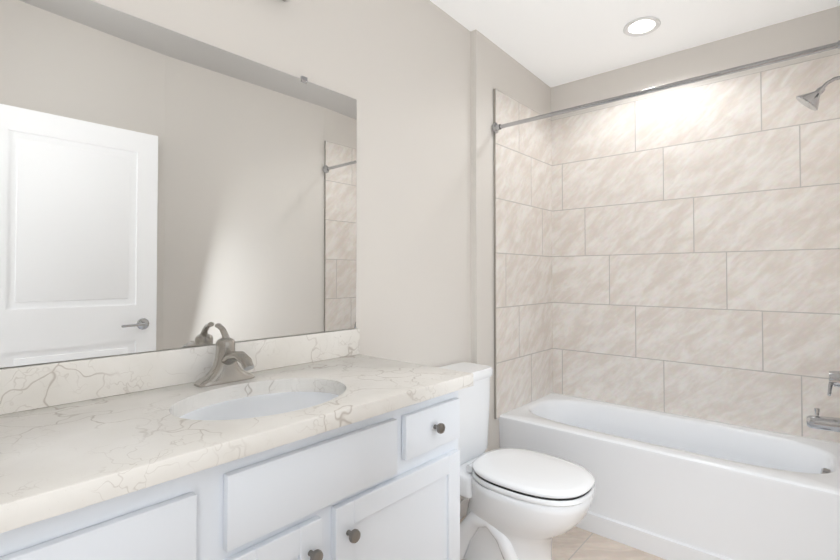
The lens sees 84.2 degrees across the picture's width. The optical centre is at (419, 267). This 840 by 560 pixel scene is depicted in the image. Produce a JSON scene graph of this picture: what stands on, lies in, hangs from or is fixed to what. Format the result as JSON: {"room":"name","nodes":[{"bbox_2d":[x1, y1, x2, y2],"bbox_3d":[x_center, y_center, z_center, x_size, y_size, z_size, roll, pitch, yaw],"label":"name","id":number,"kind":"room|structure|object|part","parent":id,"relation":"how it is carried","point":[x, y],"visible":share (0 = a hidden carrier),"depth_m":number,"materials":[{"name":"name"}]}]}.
{"room":"bathroom","nodes":[
{"label":"bathroom","id":0,"kind":"room"},
{"bbox_2d":[0,0,550,500],"bbox_3d":[-0.214,-0.093,1.957,0.155,2.700,3.364,-1,-1,41],"label":"wall","id":1,"kind":"structure","parent":0,"point":[399,71],"depth_m":2.09,"materials":[{"name":"white paint"}]},
{"bbox_2d":[0,0,356,367],"bbox_3d":[-0.713,-0.229,1.315,0.010,0.918,1.398,-1,-1,41],"label":"mirror","id":2,"kind":"object","parent":1,"relation":"attached to","point":[162,188],"visible":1,"depth_m":1.29,"materials":[{"name":"clear glass"}]},
{"bbox_2d":[0,328,359,414],"bbox_3d":[-0.721,0.281,1.288,0.020,0.100,1.452,-1,-1,41],"label":"backsplash","id":3,"kind":"structure","parent":1,"relation":"attached to","point":[39,385],"depth_m":1.22,"materials":[{"name":"white stone"}]},
{"bbox_2d":[460,498,468,518],"bbox_3d":[0.014,1.217,2.122,0.012,0.085,0.785,-1,-1,41],"label":"baseboard","id":4,"kind":"structure","parent":1,"relation":"attached to","point":[463,505],"depth_m":2.35,"materials":[{"name":"white"}]},
{"bbox_2d":[493,88,495,418],"bbox_3d":[0.410,-0.080,2.543,0.012,1.809,0.004,-1,-1,41],"label":"trim","id":5,"kind":"structure","parent":1,"relation":"attached to","point":[494,121],"depth_m":2.54,"materials":[{"name":"silver metal"}]},
{"bbox_2d":[496,89,552,418],"bbox_3d":[0.640,-0.076,2.808,0.010,1.809,0.698,-1,-1,41],"label":"wall tile","id":6,"kind":"structure","parent":1,"relation":"attached to","point":[524,332],"depth_m":2.77,"materials":[{"name":"beige tile"}]},
{"bbox_2d":[493,40,839,133],"bbox_3d":[0.953,-0.774,2.084,1.429,0.060,0.060,-1,-1,41],"label":"curtain rod","id":7,"kind":"object","parent":6,"relation":"attached to","point":[811,51],"visible":1,"depth_m":1.95,"materials":[{"name":"silver metal"}]},
{"bbox_2d":[460,516,665,559],"bbox_3d":[0.424,1.297,1.376,1.850,0.100,3.364,-1,-1,41],"label":"floor","id":8,"kind":"structure","parent":0,"point":[575,543],"depth_m":2.08,"materials":[{"name":"tile"}]},
{"bbox_2d":[0,383,472,559],"bbox_3d":[-0.522,0.805,1.092,0.566,0.874,1.432,-1,-1,41],"label":"bathroom vanity","id":9,"kind":"object","parent":8,"relation":"on","point":[332,445],"depth_m":1.01,"materials":[{"name":"painted wood"},{"name":"quartz"},{"name":"metal"}]},
{"bbox_2d":[0,355,472,522],"bbox_3d":[-0.518,0.348,1.109,0.560,0.040,1.452,-1,-1,41],"label":"countertop","id":10,"kind":"structure","parent":9,"relation":"on","point":[59,454],"depth_m":0.95,"materials":[{"name":"white stone"}]},
{"bbox_2d":[188,323,259,386],"bbox_3d":[-0.534,0.249,1.331,0.193,0.166,0.168,-1,-1,41],"label":"faucet","id":11,"kind":"object","parent":10,"relation":"on","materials":[{"name":"silver metal"}]},
{"bbox_2d":[172,383,347,426],"bbox_3d":[-0.397,0.439,1.195,0.364,0.162,0.477,-1,-1,41],"label":"sink","id":12,"kind":"object","parent":10,"relation":"in","point":[229,408],"depth_m":1.27,"materials":[{"name":"white ceramic"}]},
{"bbox_2d":[438,362,594,559],"bbox_3d":[0.354,0.863,1.956,0.727,0.788,0.408,-1,-1,41],"label":"toilet","id":13,"kind":"object","parent":8,"relation":"on","point":[524,504],"visible":0.85,"depth_m":1.83,"materials":[{"name":"white ceramic"}]},
{"bbox_3d":[0.161,0.669,2.138,0.202,0.394,0.392,-1,-1,41],"label":"tank","id":14,"kind":"part","parent":13,"relation":"part of","materials":[{"name":"white ceramic"}]},
{"bbox_3d":[0.450,0.832,1.883,0.484,0.054,0.376,-1,-1,41],"label":"seat","id":15,"kind":"part","parent":13,"relation":"part of","materials":[{"name":"white plastic"}]},
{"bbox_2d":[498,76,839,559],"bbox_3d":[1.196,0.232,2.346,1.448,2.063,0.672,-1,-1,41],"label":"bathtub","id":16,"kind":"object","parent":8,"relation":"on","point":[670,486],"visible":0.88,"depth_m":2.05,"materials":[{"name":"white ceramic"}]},
{"bbox_2d":[430,0,839,86],"bbox_3d":[0.424,-1.359,1.420,1.850,0.271,3.364,-1,-1,41],"label":"ceiling","id":17,"kind":"structure","parent":0,"point":[551,43],"depth_m":2.37,"materials":[{"name":"paint"}]},
{"bbox_2d":[623,16,660,36],"bbox_3d":[1.128,-1.225,2.366,0.176,0.016,0.176,-1,-1,41],"label":"recessed light","id":18,"kind":"object","parent":17,"relation":"in","point":[656,20],"depth_m":2.36,"materials":[{"name":"white"}]},
{"bbox_2d":[551,6,839,119],"bbox_3d":[1.458,-0.082,2.650,1.450,2.700,0.120,-1,-1,41],"label":"wall","id":19,"kind":"structure","parent":0,"point":[813,30],"depth_m":2.50,"materials":[{"name":"white paint"}]},
{"bbox_2d":[552,53,839,442],"bbox_3d":[1.415,-0.079,2.601,1.450,1.809,0.010,-1,-1,41],"label":"wall tile","id":20,"kind":"structure","parent":19,"relation":"attached to","point":[695,252],"depth_m":2.49,"materials":[{"name":"beige tile"}]}
]}

